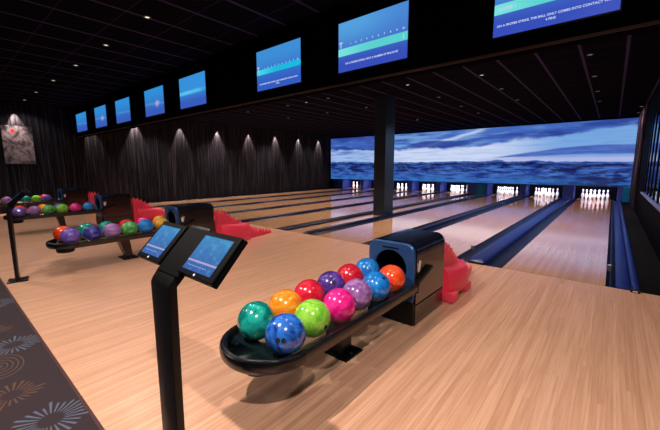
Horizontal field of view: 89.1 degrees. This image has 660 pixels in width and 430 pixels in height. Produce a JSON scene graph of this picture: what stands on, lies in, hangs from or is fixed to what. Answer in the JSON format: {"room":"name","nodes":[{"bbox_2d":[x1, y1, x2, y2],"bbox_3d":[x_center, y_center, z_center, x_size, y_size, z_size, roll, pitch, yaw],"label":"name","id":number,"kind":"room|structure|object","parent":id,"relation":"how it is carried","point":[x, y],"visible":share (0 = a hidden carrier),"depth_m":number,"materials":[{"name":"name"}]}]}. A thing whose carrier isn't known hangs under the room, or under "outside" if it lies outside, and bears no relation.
{"room":"games hall","nodes":[
{"label":"games hall","id":0,"kind":"room"},
{"bbox_2d":[0,281,98,429],"bbox_3d":[-6.392,0.968,2.985,15.270,0.123,4.725,7,11,39],"label":"floor","id":1,"kind":"structure","parent":0,"point":[35,394],"depth_m":2.04,"materials":[{"name":"carpet"}]},
{"bbox_2d":[0,278,104,429],"bbox_3d":[-4.874,0.708,4.783,15.270,0.125,0.017,7,11,39],"label":"strip","id":2,"kind":"object","parent":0,"point":[61,369],"depth_m":2.20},
{"bbox_2d":[0,100,328,213],"bbox_3d":[-6.520,-2.016,12.718,0.120,3.270,20.000,7,11,39],"label":"wall","id":3,"kind":"structure","parent":0,"point":[171,160],"depth_m":12.79,"materials":[{"name":"brown wood"}]},
{"bbox_2d":[0,124,36,164],"bbox_3d":[-8.960,-2.014,9.657,0.020,1.110,0.684,7,11,39],"label":"wall picture","id":4,"kind":"object","parent":3,"relation":"attached to","point":[17,140],"visible":1,"depth_m":9.64},
{"bbox_2d":[0,187,659,429],"bbox_3d":[0.984,-0.291,11.723,15.270,0.120,18.268,7,11,39],"label":"floor","id":5,"kind":"structure","parent":0,"point":[515,350],"depth_m":2.47,"materials":[{"name":"brown wood"}]},
{"bbox_2d":[5,188,29,283],"bbox_3d":[-3.614,0.239,3.894,0.290,1.063,0.630,-7,10,-39],"label":"tablet stand","id":6,"kind":"object","parent":5,"relation":"on","point":[25,191],"visible":1,"depth_m":3.84,"materials":[{"name":"metal"}]},
{"bbox_2d":[0,199,61,208],"bbox_3d":[-8.428,-0.181,9.270,0.554,0.380,1.577,7,11,39],"label":"ball rack","id":7,"kind":"object","parent":5,"relation":"on","point":[27,204],"visible":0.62,"depth_m":9.25,"materials":[{"name":"metal"}]},
{"bbox_2d":[1,196,11,203],"bbox_3d":[-8.564,-0.382,8.887,0.216,0.216,0.217,-5,9,-28],"label":"ball","id":8,"kind":"object","parent":7,"relation":"on","point":[6,199],"visible":0.69,"depth_m":8.81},
{"bbox_2d":[21,196,30,201],"bbox_3d":[-8.321,-0.424,9.175,0.217,0.217,0.217,-2,7,-14],"label":"ball","id":9,"kind":"object","parent":7,"relation":"on","point":[25,198],"visible":0.68,"depth_m":9.11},
{"bbox_2d":[31,195,40,201],"bbox_3d":[-8.180,-0.448,9.342,0.217,0.217,0.217,-4,9,-25],"label":"ball","id":10,"kind":"object","parent":7,"relation":"on","point":[35,198],"visible":0.91,"depth_m":9.27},
{"bbox_2d":[42,195,51,200],"bbox_3d":[-8.032,-0.473,9.517,0.217,0.216,0.217,-4,9,-23],"label":"ball","id":11,"kind":"object","parent":7,"relation":"on","point":[44,197],"visible":0.93,"depth_m":9.45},
{"bbox_2d":[3,209,101,225],"bbox_3d":[-5.818,0.125,7.111,0.554,0.380,1.577,7,11,39],"label":"ball rack","id":12,"kind":"object","parent":5,"relation":"on","point":[59,217],"visible":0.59,"depth_m":6.93,"materials":[{"name":"metal"}]},
{"bbox_2d":[12,207,26,215],"bbox_3d":[-6.078,-0.052,6.559,0.216,0.217,0.217,-4,9,-25],"label":"ball","id":13,"kind":"object","parent":12,"relation":"on","point":[17,211],"visible":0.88,"depth_m":6.50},
{"bbox_2d":[27,206,40,214],"bbox_3d":[-5.942,-0.078,6.744,0.217,0.217,0.217,-4,9,-28],"label":"ball","id":14,"kind":"object","parent":12,"relation":"on","point":[33,210],"visible":0.91,"depth_m":6.67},
{"bbox_2d":[42,205,55,213],"bbox_3d":[-5.795,-0.103,6.918,0.216,0.217,0.217,-5,9,-28],"label":"ball","id":15,"kind":"object","parent":12,"relation":"on","point":[47,209],"visible":0.81,"depth_m":6.85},
{"bbox_2d":[3,209,101,219],"bbox_3d":[-5.819,-0.023,7.090,0.554,0.080,1.577,7,11,39],"label":"tray","id":16,"kind":"object","parent":12,"relation":"on","point":[57,215],"depth_m":6.90,"materials":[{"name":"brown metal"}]},
{"bbox_2d":[56,204,68,212],"bbox_3d":[-5.654,-0.127,7.085,0.217,0.217,0.217,-3,9,-19],"label":"ball","id":17,"kind":"object","parent":12,"relation":"on","point":[61,208],"visible":0.87,"depth_m":7.01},
{"bbox_2d":[69,203,81,211],"bbox_3d":[-5.506,-0.153,7.260,0.216,0.216,0.216,-4,9,-24],"label":"ball","id":18,"kind":"object","parent":12,"relation":"on","point":[74,207],"visible":0.91,"depth_m":7.19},
{"bbox_2d":[83,202,94,210],"bbox_3d":[-5.352,-0.179,7.442,0.217,0.216,0.217,-3,9,-21],"label":"ball","id":19,"kind":"object","parent":12,"relation":"on","point":[87,206],"visible":0.86,"depth_m":7.37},
{"bbox_2d":[57,187,87,209],"bbox_3d":[-7.724,-0.460,10.080,0.524,0.700,0.623,7,11,39],"label":"ball return machine","id":20,"kind":"object","parent":5,"relation":"on","point":[68,196],"visible":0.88,"depth_m":9.91,"materials":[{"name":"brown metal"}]},
{"bbox_2d":[88,192,97,205],"bbox_3d":[-6.868,-0.482,10.640,0.540,0.583,1.260,7,11,39],"label":"ramp","id":21,"kind":"object","parent":5,"relation":"on","point":[90,195],"visible":0.07,"depth_m":10.10,"materials":[{"name":"red plastic"}]},
{"bbox_2d":[45,227,156,259],"bbox_3d":[-3.056,0.449,4.826,0.554,0.380,1.577,7,11,39],"label":"ball rack","id":22,"kind":"object","parent":5,"relation":"on","point":[123,241],"visible":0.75,"depth_m":4.52,"materials":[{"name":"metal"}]},
{"bbox_2d":[53,226,69,241],"bbox_3d":[-3.525,0.250,4.435,0.217,0.217,0.217,-3,9,-19],"label":"ball","id":23,"kind":"object","parent":22,"relation":"on","point":[56,233],"visible":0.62,"depth_m":4.35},
{"bbox_2d":[60,228,80,242],"bbox_3d":[-3.313,0.271,4.285,0.217,0.217,0.217,-4,9,-28],"label":"ball","id":24,"kind":"object","parent":22,"relation":"on","point":[68,235],"visible":0.91,"depth_m":4.21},
{"bbox_2d":[77,223,91,238],"bbox_3d":[-3.358,0.222,4.632,0.217,0.216,0.217,-6,10,-34],"label":"ball","id":25,"kind":"object","parent":22,"relation":"on","point":[82,227],"visible":0.29,"depth_m":4.55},
{"bbox_2d":[83,225,102,239],"bbox_3d":[-3.159,0.245,4.467,0.217,0.217,0.217,-4,9,-23],"label":"ball","id":26,"kind":"object","parent":22,"relation":"on","point":[92,232],"visible":0.81,"depth_m":4.40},
{"bbox_2d":[45,227,156,248],"bbox_3d":[-3.056,0.301,4.805,0.554,0.080,1.577,7,11,39],"label":"tray","id":27,"kind":"object","parent":22,"relation":"on","point":[51,244],"depth_m":4.42,"materials":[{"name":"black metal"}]},
{"bbox_2d":[98,221,111,235],"bbox_3d":[-3.205,0.195,4.815,0.216,0.217,0.217,-4,9,-23],"label":"ball","id":28,"kind":"object","parent":22,"relation":"on","point":[101,225],"visible":0.25,"depth_m":4.74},
{"bbox_2d":[103,223,121,237],"bbox_3d":[-3.012,0.220,4.642,0.216,0.217,0.217,-5,9,-29],"label":"ball","id":29,"kind":"object","parent":22,"relation":"on","point":[111,229],"visible":0.89,"depth_m":4.57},
{"bbox_2d":[118,219,131,226],"bbox_3d":[-3.038,0.167,5.012,0.216,0.217,0.217,-7,10,-38],"label":"ball","id":30,"kind":"object","parent":22,"relation":"on","point":[121,222],"visible":0.35,"depth_m":4.94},
{"bbox_2d":[121,221,137,234],"bbox_3d":[-2.870,0.196,4.809,0.216,0.217,0.217,-3,9,-21],"label":"ball","id":31,"kind":"object","parent":22,"relation":"on","point":[129,227],"visible":0.85,"depth_m":4.74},
{"bbox_2d":[138,219,153,232],"bbox_3d":[-2.729,0.172,4.976,0.217,0.217,0.217,-4,9,-26],"label":"ball","id":32,"kind":"object","parent":22,"relation":"on","point":[145,225],"visible":0.91,"depth_m":4.90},
{"bbox_2d":[154,217,168,229],"bbox_3d":[-2.582,0.146,5.151,0.217,0.217,0.217,-3,9,-20],"label":"ball","id":33,"kind":"object","parent":22,"relation":"on","point":[158,222],"visible":0.62,"depth_m":5.07,"materials":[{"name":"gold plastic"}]},
{"bbox_2d":[94,193,132,223],"bbox_3d":[-5.115,-0.153,7.922,0.524,0.700,0.623,7,11,39],"label":"ball return machine","id":34,"kind":"object","parent":5,"relation":"on","point":[116,207],"visible":0.97,"depth_m":7.76,"materials":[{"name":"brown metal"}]},
{"bbox_2d":[131,197,164,221],"bbox_3d":[-4.397,-0.192,8.596,0.540,0.583,1.260,7,11,39],"label":"ramp","id":35,"kind":"object","parent":5,"relation":"on","point":[140,209],"visible":0.53,"depth_m":8.14,"materials":[{"name":"red plastic"}]},
{"bbox_2d":[165,202,213,231],"bbox_3d":[-2.352,0.171,5.637,0.524,0.700,0.623,7,11,39],"label":"ball return machine","id":36,"kind":"object","parent":5,"relation":"on","point":[201,214],"visible":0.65,"depth_m":5.48,"materials":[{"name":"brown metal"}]},
{"bbox_2d":[137,221,247,429],"bbox_3d":[-0.617,0.590,1.417,0.630,1.063,0.290,7,11,39],"label":"tablet stand","id":37,"kind":"object","parent":5,"relation":"on","point":[202,255],"visible":1,"depth_m":1.34,"materials":[{"name":"metal"}]},
{"bbox_2d":[213,209,270,239],"bbox_3d":[-1.634,0.133,6.311,0.540,0.583,1.260,7,11,39],"label":"ramp","id":38,"kind":"object","parent":5,"relation":"on","point":[224,223],"visible":0.74,"depth_m":5.92,"materials":[{"name":"red plastic"}]},
{"bbox_2d":[219,284,417,376],"bbox_3d":[-0.005,0.807,2.303,0.554,0.380,1.577,7,11,39],"label":"ball rack","id":39,"kind":"object","parent":5,"relation":"on","point":[252,358],"visible":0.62,"depth_m":1.87,"materials":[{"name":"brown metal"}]},
{"bbox_2d":[237,301,274,340],"bbox_3d":[-0.423,0.606,1.927,0.217,0.217,0.216,-4,9,-25],"label":"ball","id":40,"kind":"object","parent":39,"relation":"on","point":[253,318],"visible":0.94,"depth_m":1.85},
{"bbox_2d":[268,289,301,315],"bbox_3d":[-0.281,0.578,2.119,0.217,0.217,0.216,-3,9,-22],"label":"ball","id":41,"kind":"object","parent":39,"relation":"on","point":[284,300],"visible":0.62,"depth_m":2.04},
{"bbox_2d":[265,313,305,355],"bbox_3d":[-0.235,0.628,1.771,0.217,0.217,0.216,-4,9,-26],"label":"ball","id":42,"kind":"object","parent":39,"relation":"on","point":[285,333],"visible":1,"depth_m":1.69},
{"bbox_2d":[294,279,324,301],"bbox_3d":[-0.141,0.551,2.307,0.217,0.217,0.216,-4,9,-27],"label":"ball","id":43,"kind":"object","parent":39,"relation":"on","point":[306,289],"visible":0.56,"depth_m":2.23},
{"bbox_2d":[294,299,330,337],"bbox_3d":[-0.103,0.601,1.959,0.216,0.217,0.217,-4,9,-27],"label":"ball","id":44,"kind":"object","parent":39,"relation":"on","point":[315,314],"visible":0.91,"depth_m":1.88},
{"bbox_2d":[317,271,344,294],"bbox_3d":[0.007,0.524,2.490,0.217,0.217,0.217,-4,9,-23],"label":"ball","id":45,"kind":"object","parent":39,"relation":"on","point":[330,280],"visible":0.64,"depth_m":2.41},
{"bbox_2d":[323,288,355,322],"bbox_3d":[0.059,0.576,2.135,0.216,0.217,0.217,-4,9,-25],"label":"ball","id":46,"kind":"object","parent":39,"relation":"on","point":[341,303],"visible":0.88,"depth_m":2.05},
{"bbox_2d":[337,263,362,283],"bbox_3d":[0.158,0.496,2.684,0.216,0.217,0.217,-3,9,-21],"label":"ball","id":47,"kind":"object","parent":39,"relation":"on","point":[349,271],"visible":0.53,"depth_m":2.61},
{"bbox_2d":[343,279,372,310],"bbox_3d":[0.186,0.549,2.317,0.217,0.217,0.217,-4,9,-23],"label":"ball","id":48,"kind":"object","parent":39,"relation":"on","point":[360,289],"visible":0.71,"depth_m":2.24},
{"bbox_2d":[356,258,379,277],"bbox_3d":[0.317,0.473,2.850,0.216,0.217,0.216,-4,9,-26],"label":"ball","id":49,"kind":"object","parent":39,"relation":"on","point":[367,265],"visible":0.49,"depth_m":2.77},
{"bbox_2d":[363,271,390,300],"bbox_3d":[0.340,0.526,2.478,0.217,0.217,0.217,-4,9,-28],"label":"ball","id":50,"kind":"object","parent":39,"relation":"on","point":[380,284],"visible":0.76,"depth_m":2.40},
{"bbox_2d":[379,265,405,291],"bbox_3d":[0.486,0.501,2.652,0.217,0.217,0.217,4,9,26],"label":"ball","id":51,"kind":"object","parent":39,"relation":"on","point":[395,274],"visible":0.64,"depth_m":2.57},
{"bbox_2d":[333,179,350,187],"bbox_3d":[0.786,-2.069,21.823,0.824,0.535,0.890,7,11,39],"label":"wall","id":52,"kind":"structure","parent":5,"relation":"on","point":[337,183],"depth_m":21.48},
{"bbox_2d":[369,229,444,325],"bbox_3d":[0.710,0.530,3.104,0.524,0.700,0.623,7,11,39],"label":"ball return machine","id":53,"kind":"object","parent":5,"relation":"on","point":[419,253],"visible":0.7,"depth_m":2.91,"materials":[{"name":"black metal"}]},
{"bbox_2d":[442,242,471,303],"bbox_3d":[1.370,0.485,3.825,0.540,0.583,1.260,7,11,39],"label":"ramp","id":54,"kind":"object","parent":5,"relation":"on","point":[456,272],"visible":0.51,"depth_m":3.34,"materials":[{"name":"red plastic"}]},
{"bbox_2d":[616,187,622,200],"bbox_3d":[11.317,-0.833,13.111,0.130,0.535,0.890,7,11,39],"label":"wall","id":55,"kind":"structure","parent":5,"relation":"on","point":[619,192],"depth_m":12.77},
{"bbox_2d":[605,200,640,293],"bbox_3d":[7.330,0.099,8.565,0.290,0.110,13.114,7,11,39],"label":"gutter","id":56,"kind":"object","parent":5,"relation":"on","point":[623,273],"visible":0.85,"depth_m":4.94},
{"bbox_2d":[621,187,629,201],"bbox_3d":[11.110,-0.762,12.599,0.195,0.560,0.150,7,11,39],"label":"panel","id":57,"kind":"object","parent":5,"relation":"on","point":[626,190],"visible":0.94,"depth_m":12.54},
{"bbox_2d":[0,0,659,137],"bbox_3d":[-0.537,-3.259,9.464,15.270,0.100,23.000,7,11,39],"label":"ceiling","id":58,"kind":"structure","parent":0,"point":[41,41],"depth_m":6.56,"materials":[{"name":"tile"}]},
{"bbox_2d":[74,0,659,136],"bbox_3d":[-2.692,-2.312,6.324,13.820,0.878,0.200,7,11,39],"label":"bulkhead","id":59,"kind":"object","parent":58,"relation":"attached to","point":[442,31],"visible":0.67,"depth_m":3.81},
{"bbox_2d":[76,111,88,132],"bbox_3d":[-7.490,-2.802,10.142,1.012,0.559,0.044,7,11,39],"label":"wall monitor","id":60,"kind":"object","parent":59,"relation":"attached to","point":[81,118],"visible":1,"depth_m":10.05,"materials":[{"name":"blue"}]},
{"bbox_2d":[94,104,108,128],"bbox_3d":[-6.166,-2.646,9.046,0.913,0.559,0.044,7,11,39],"label":"wall monitor","id":61,"kind":"object","parent":59,"relation":"attached to","point":[101,112],"visible":1,"depth_m":8.96,"materials":[{"name":"blue"}]},
{"bbox_2d":[115,96,132,123],"bbox_3d":[-4.944,-2.495,8.037,0.908,0.559,0.044,7,11,39],"label":"wall monitor","id":62,"kind":"object","parent":59,"relation":"attached to","point":[123,106],"visible":1,"depth_m":7.96,"materials":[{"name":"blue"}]},
{"bbox_2d":[144,84,166,117],"bbox_3d":[-3.620,-2.340,6.942,0.908,0.559,0.044,7,11,39],"label":"wall monitor","id":63,"kind":"object","parent":59,"relation":"attached to","point":[155,98],"visible":1,"depth_m":6.87,"materials":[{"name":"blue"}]},
{"bbox_2d":[179,70,208,109],"bbox_3d":[-2.431,-2.200,5.958,0.924,0.559,0.044,7,11,39],"label":"wall monitor","id":64,"kind":"object","parent":59,"relation":"attached to","point":[193,88],"visible":1,"depth_m":5.89,"materials":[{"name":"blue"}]},
{"bbox_2d":[256,36,303,92],"bbox_3d":[-0.693,-1.996,4.519,0.902,0.559,0.046,7,11,39],"label":"wall monitor","id":65,"kind":"object","parent":59,"relation":"attached to","point":[281,65],"visible":1,"depth_m":4.46,"materials":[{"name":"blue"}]},
{"bbox_2d":[78,20,659,136],"bbox_3d":[-2.756,-1.861,6.310,13.820,0.022,0.010,7,11,39],"label":"trim","id":66,"kind":"structure","parent":59,"relation":"attached to","point":[656,21],"depth_m":3.08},
{"bbox_2d":[338,0,411,74],"bbox_3d":[0.444,-1.863,3.579,0.897,0.559,0.046,7,11,39],"label":"wall monitor","id":67,"kind":"object","parent":59,"relation":"attached to","point":[380,37],"visible":1,"depth_m":3.52,"materials":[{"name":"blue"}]},
{"bbox_2d":[491,0,623,41],"bbox_3d":[1.695,-1.716,2.544,0.845,0.559,0.046,7,11,39],"label":"wall monitor","id":68,"kind":"object","parent":59,"relation":"attached to","point":[510,18],"visible":1,"depth_m":2.59,"materials":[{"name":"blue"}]},
{"bbox_2d":[330,116,638,186],"bbox_3d":[5.622,-2.989,17.107,14.869,2.614,0.110,7,11,39],"label":"mural","id":69,"kind":"object","parent":58,"relation":"attached to","point":[600,152],"visible":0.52,"depth_m":15.00,"materials":[{"name":"blue"}]},
{"bbox_2d":[329,136,330,188],"bbox_3d":[-0.062,-3.118,20.353,0.140,3.270,0.120,7,11,39],"label":"wall","id":70,"kind":"structure","parent":0,"point":[329,136],"depth_m":20.36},
{"bbox_2d":[330,139,332,186],"bbox_3d":[0.055,-3.370,22.113,0.100,3.270,3.000,7,11,39],"label":"wall","id":71,"kind":"structure","parent":0,"point":[330,139],"depth_m":21.99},
{"bbox_2d":[289,194,475,232],"bbox_3d":[3.148,-0.262,11.429,0.450,0.100,12.046,7,11,39],"label":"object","id":72,"kind":"structure","parent":0,"point":[300,230],"depth_m":8.64,"materials":[{"name":"brown wood"}]},
{"bbox_2d":[275,193,471,230],"bbox_3d":[3.129,-0.403,12.080,0.430,0.115,13.050,7,11,39],"label":"gutter","id":73,"kind":"object","parent":72,"relation":"attached to","point":[292,227],"visible":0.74,"depth_m":8.69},
{"bbox_2d":[303,194,491,235],"bbox_3d":[3.772,-0.320,11.550,0.345,0.100,13.050,7,11,39],"label":"gutter","id":74,"kind":"object","parent":72,"relation":"attached to","point":[329,229],"visible":0.7,"depth_m":8.68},
{"bbox_2d":[373,95,395,215],"bbox_3d":[1.476,-1.574,9.144,0.350,3.150,0.473,7,11,39],"label":"column","id":75,"kind":"structure","parent":0,"point":[384,136],"depth_m":8.98,"materials":[{"name":"paint"}]},
{"bbox_2d":[630,83,659,261],"bbox_3d":[5.132,-0.886,5.021,0.100,3.350,23.000,7,11,39],"label":"wall","id":76,"kind":"structure","parent":0,"point":[648,215],"depth_m":7.84,"materials":[{"name":"brown wood"}]},
{"bbox_2d":[629,116,639,197],"bbox_3d":[11.161,-2.023,12.275,0.062,3.130,0.100,7,11,39],"label":"wall slat","id":77,"kind":"object","parent":76,"relation":"attached to","point":[639,116],"visible":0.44,"depth_m":12.24,"materials":[{"name":"brown wood"}]},
{"bbox_2d":[629,115,640,203],"bbox_3d":[10.622,-1.931,11.637,0.062,3.130,0.100,7,11,39],"label":"wall slat","id":78,"kind":"object","parent":76,"relation":"attached to","point":[640,115],"visible":0.34,"depth_m":11.61,"materials":[{"name":"brown wood"}]},
{"bbox_2d":[629,114,640,202],"bbox_3d":[10.892,-1.977,11.956,0.062,3.130,0.100,7,11,39],"label":"wall slat","id":79,"kind":"object","parent":76,"relation":"attached to","point":[640,114],"visible":0.33,"depth_m":11.98,"materials":[{"name":"brown wood"}]},
{"bbox_2d":[630,112,641,203],"bbox_3d":[10.353,-1.885,11.318,0.062,3.130,0.100,7,11,39],"label":"wall slat","id":80,"kind":"object","parent":76,"relation":"attached to","point":[641,112],"visible":0.37,"depth_m":11.28,"materials":[{"name":"brown wood"}]},
{"bbox_2d":[630,110,642,205],"bbox_3d":[10.084,-1.839,10.999,0.062,3.130,0.100,7,11,39],"label":"wall slat","id":81,"kind":"object","parent":76,"relation":"attached to","point":[642,110],"visible":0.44,"depth_m":10.98,"materials":[{"name":"brown wood"}]},
{"bbox_2d":[631,108,643,206],"bbox_3d":[9.815,-1.793,10.680,0.062,3.130,0.100,7,11,39],"label":"wall slat","id":82,"kind":"object","parent":76,"relation":"attached to","point":[643,108],"visible":0.4,"depth_m":10.65,"materials":[{"name":"brown wood"}]},
{"bbox_2d":[631,106,644,208],"bbox_3d":[9.545,-1.747,10.361,0.062,3.130,0.100,7,11,39],"label":"wall slat","id":83,"kind":"object","parent":76,"relation":"attached to","point":[644,106],"visible":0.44,"depth_m":10.33,"materials":[{"name":"brown wood"}]},
{"bbox_2d":[632,104,647,209],"bbox_3d":[9.276,-1.701,10.042,0.062,3.130,0.100,7,11,39],"label":"wall slat","id":84,"kind":"object","parent":76,"relation":"attached to","point":[646,105],"visible":0.94,"depth_m":10.00,"materials":[{"name":"brown wood"}]},
{"bbox_2d":[640,192,659,211],"bbox_3d":[4.944,-0.085,5.019,0.057,0.035,8.580,7,11,39],"label":"window sill","id":85,"kind":"structure","parent":76,"relation":"attached to","point":[648,198],"depth_m":5.97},
{"bbox_2d":[644,111,659,204],"bbox_3d":[4.976,-0.971,4.877,0.012,1.760,8.600,7,11,39],"label":"window","id":86,"kind":"structure","parent":76,"relation":"in","point":[658,142],"depth_m":6.80,"materials":[{"name":"glass"}]},
{"bbox_2d":[644,116,654,192],"bbox_3d":[7.466,-1.400,7.848,0.016,1.758,0.080,7,11,39],"label":"bar","id":87,"kind":"object","parent":86,"relation":"attached to","point":[654,116],"visible":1,"depth_m":7.82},
{"bbox_2d":[646,112,657,194],"bbox_3d":[6.985,-1.318,7.278,0.016,1.758,0.080,7,11,39],"label":"bar","id":88,"kind":"object","parent":86,"relation":"attached to","point":[657,112],"visible":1,"depth_m":7.26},
{"bbox_2d":[649,116,659,196],"bbox_3d":[6.504,-1.236,6.708,0.016,1.758,0.080,7,11,39],"label":"bar","id":89,"kind":"object","parent":86,"relation":"attached to","point":[659,116],"visible":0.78,"depth_m":6.70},
{"bbox_2d":[652,143,659,199],"bbox_3d":[6.023,-1.153,6.139,0.016,1.758,0.080,7,11,39],"label":"bar","id":90,"kind":"object","parent":86,"relation":"attached to","point":[659,143],"visible":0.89,"depth_m":6.17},
{"bbox_2d":[656,176,659,202],"bbox_3d":[5.543,-1.071,5.569,0.016,1.758,0.080,7,11,39],"label":"bar","id":91,"kind":"object","parent":86,"relation":"attached to","point":[659,176],"visible":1,"depth_m":5.64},
{"bbox_3d":[2.352,-0.426,13.358,15.270,0.080,14.000,7,11,39],"label":"subfloor","id":92,"kind":"structure","parent":0,"visible":0},
{"bbox_2d":[149,187,357,206],"bbox_3d":[-2.298,-0.993,16.579,1.054,0.100,13.046,7,11,39],"label":"lane","id":93,"kind":"object","parent":92,"relation":"on","point":[287,193],"visible":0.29,"depth_m":14.64,"materials":[{"name":"brown wood"}]},
{"bbox_2d":[146,187,349,203],"bbox_3d":[-2.781,-1.068,16.973,0.200,0.050,13.050,7,11,39],"label":"gutter","id":94,"kind":"object","parent":93,"relation":"attached to","point":[348,187],"visible":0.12,"depth_m":15.27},
{"bbox_2d":[153,188,370,207],"bbox_3d":[-1.692,-0.959,16.070,0.529,0.095,13.050,7,11,39],"label":"gutter","id":95,"kind":"object","parent":92,"relation":"on","point":[358,188],"visible":0.52,"depth_m":14.45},
{"bbox_2d":[360,180,371,188],"bbox_3d":[2.204,-1.902,20.646,0.249,0.535,0.896,7,11,39],"label":"wall","id":96,"kind":"structure","parent":95,"relation":"on","point":[364,184],"depth_m":20.41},
{"bbox_2d":[160,188,373,208],"bbox_3d":[-1.083,-0.851,15.574,1.054,0.100,13.046,7,11,39],"label":"lane","id":97,"kind":"object","parent":92,"relation":"on","point":[371,189],"visible":0.29,"depth_m":14.61,"materials":[{"name":"brown wood"}]},
{"bbox_2d":[213,190,373,207],"bbox_3d":[-0.477,-0.816,15.065,0.529,0.095,13.050,7,11,39],"label":"gutter","id":98,"kind":"object","parent":92,"relation":"on","point":[231,205],"visible":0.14,"depth_m":13.38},
{"bbox_2d":[213,189,407,212],"bbox_3d":[0.132,-0.708,14.569,1.054,0.100,13.046,7,11,39],"label":"lane","id":99,"kind":"object","parent":92,"relation":"on","point":[271,204],"visible":0.36,"depth_m":12.55,"materials":[{"name":"brown wood"}]},
{"bbox_2d":[223,191,412,213],"bbox_3d":[0.738,-0.674,14.060,0.529,0.095,13.050,7,11,39],"label":"gutter","id":100,"kind":"object","parent":92,"relation":"on","point":[324,201],"visible":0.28,"depth_m":11.80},
{"bbox_2d":[408,181,418,190],"bbox_3d":[4.633,-1.617,18.636,0.249,0.535,0.896,7,11,39],"label":"wall","id":101,"kind":"structure","parent":100,"relation":"on","point":[412,185],"depth_m":18.37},
{"bbox_2d":[228,191,434,220],"bbox_3d":[1.346,-0.565,13.564,1.054,0.100,13.046,7,11,39],"label":"lane","id":102,"kind":"object","parent":92,"relation":"on","point":[254,214],"visible":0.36,"depth_m":11.00,"materials":[{"name":"brown wood"}]},
{"bbox_2d":[238,192,444,222],"bbox_3d":[1.952,-0.531,13.055,0.529,0.095,13.050,7,11,39],"label":"gutter","id":103,"kind":"object","parent":92,"relation":"on","point":[418,195],"visible":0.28,"depth_m":10.19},
{"bbox_2d":[435,182,446,192],"bbox_3d":[5.848,-1.474,17.631,0.249,0.535,0.896,7,11,39],"label":"wall","id":104,"kind":"structure","parent":103,"relation":"on","point":[440,186],"depth_m":17.36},
{"bbox_2d":[351,180,359,187],"bbox_3d":[1.957,-2.166,21.557,1.454,1.000,0.030,7,11,39],"label":"curtain","id":105,"kind":"object","parent":92,"relation":"on","point":[352,181],"visible":0.07,"depth_m":21.79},
{"bbox_2d":[249,192,465,228],"bbox_3d":[2.561,-0.423,12.559,1.054,0.100,13.046,7,11,39],"label":"lane","id":106,"kind":"object","parent":92,"relation":"on","point":[310,217],"visible":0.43,"depth_m":9.57,"materials":[{"name":"brown wood"}]},
{"bbox_2d":[394,181,407,189],"bbox_3d":[4.387,-1.881,19.547,1.454,1.000,0.030,7,11,39],"label":"curtain","id":107,"kind":"object","parent":92,"relation":"on","point":[395,182],"visible":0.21,"depth_m":19.74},
{"bbox_2d":[317,194,518,243],"bbox_3d":[4.310,-0.217,11.113,1.054,0.100,13.046,7,11,39],"label":"lane","id":108,"kind":"object","parent":92,"relation":"on","point":[364,233],"visible":0.64,"depth_m":8.16,"materials":[{"name":"brown wood"}]},
{"bbox_2d":[419,182,435,190],"bbox_3d":[5.602,-1.738,18.542,1.454,1.000,0.030,7,11,39],"label":"curtain","id":109,"kind":"object","parent":92,"relation":"on","point":[420,183],"visible":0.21,"depth_m":18.71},
{"bbox_2d":[447,182,466,192],"bbox_3d":[6.816,-1.596,17.538,1.454,1.000,0.030,7,11,39],"label":"curtain","id":110,"kind":"object","parent":92,"relation":"on","point":[449,184],"visible":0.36,"depth_m":17.68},
{"bbox_2d":[467,183,492,194],"bbox_3d":[7.332,-1.300,16.408,0.945,0.535,0.890,7,11,39],"label":"wall","id":111,"kind":"structure","parent":92,"relation":"on","point":[471,187],"depth_m":16.14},
{"bbox_2d":[477,184,484,194],"bbox_3d":[7.165,-1.228,15.960,0.340,0.520,0.019,7,11,39],"label":"panel","id":112,"kind":"object","parent":111,"relation":"attached to","point":[480,187],"visible":0.82,"depth_m":15.95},
{"bbox_2d":[434,196,559,255],"bbox_3d":[5.523,-0.075,10.109,1.054,0.100,13.046,7,11,39],"label":"lane","id":113,"kind":"object","parent":92,"relation":"on","point":[460,236],"visible":0.5,"depth_m":7.73,"materials":[{"name":"brown wood"}]},
{"bbox_2d":[362,196,528,244],"bbox_3d":[4.915,-0.183,10.604,0.527,0.095,13.050,7,11,39],"label":"gutter","id":114,"kind":"object","parent":113,"relation":"attached to","point":[442,223],"visible":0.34,"depth_m":9.05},
{"bbox_2d":[519,184,529,196],"bbox_3d":[8.811,-1.126,15.180,0.247,0.535,0.896,7,11,39],"label":"wall","id":115,"kind":"structure","parent":114,"relation":"on","point":[524,189],"depth_m":14.87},
{"bbox_2d":[492,184,519,194],"bbox_3d":[8.566,-1.390,16.091,1.454,1.000,0.030,7,11,39],"label":"curtain","id":116,"kind":"object","parent":92,"relation":"on","point":[495,186],"visible":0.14,"depth_m":16.14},
{"bbox_2d":[529,185,562,197],"bbox_3d":[9.779,-1.248,15.087,1.454,1.000,0.030,7,11,39],"label":"curtain","id":117,"kind":"object","parent":92,"relation":"on","point":[532,187],"visible":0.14,"depth_m":15.08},
{"bbox_2d":[502,198,610,285],"bbox_3d":[6.836,0.079,9.024,1.054,0.100,13.046,7,11,39],"label":"lane","id":118,"kind":"object","parent":92,"relation":"on","point":[574,247],"visible":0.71,"depth_m":5.45,"materials":[{"name":"brown wood"}]},
{"bbox_2d":[457,197,576,267],"bbox_3d":[6.174,-0.044,9.554,0.656,0.115,13.062,7,11,39],"label":"gutter","id":119,"kind":"object","parent":118,"relation":"attached to","point":[499,249],"visible":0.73,"depth_m":6.22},
{"bbox_2d":[562,186,575,198],"bbox_3d":[10.074,-0.978,14.136,0.376,0.535,0.896,7,11,39],"label":"wall","id":120,"kind":"structure","parent":119,"relation":"on","point":[568,191],"depth_m":13.81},
{"bbox_2d":[574,186,617,200],"bbox_3d":[11.091,-1.094,14.002,1.454,1.000,0.030,7,11,39],"label":"curtain","id":121,"kind":"object","parent":92,"relation":"on","point":[612,190],"visible":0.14,"depth_m":13.96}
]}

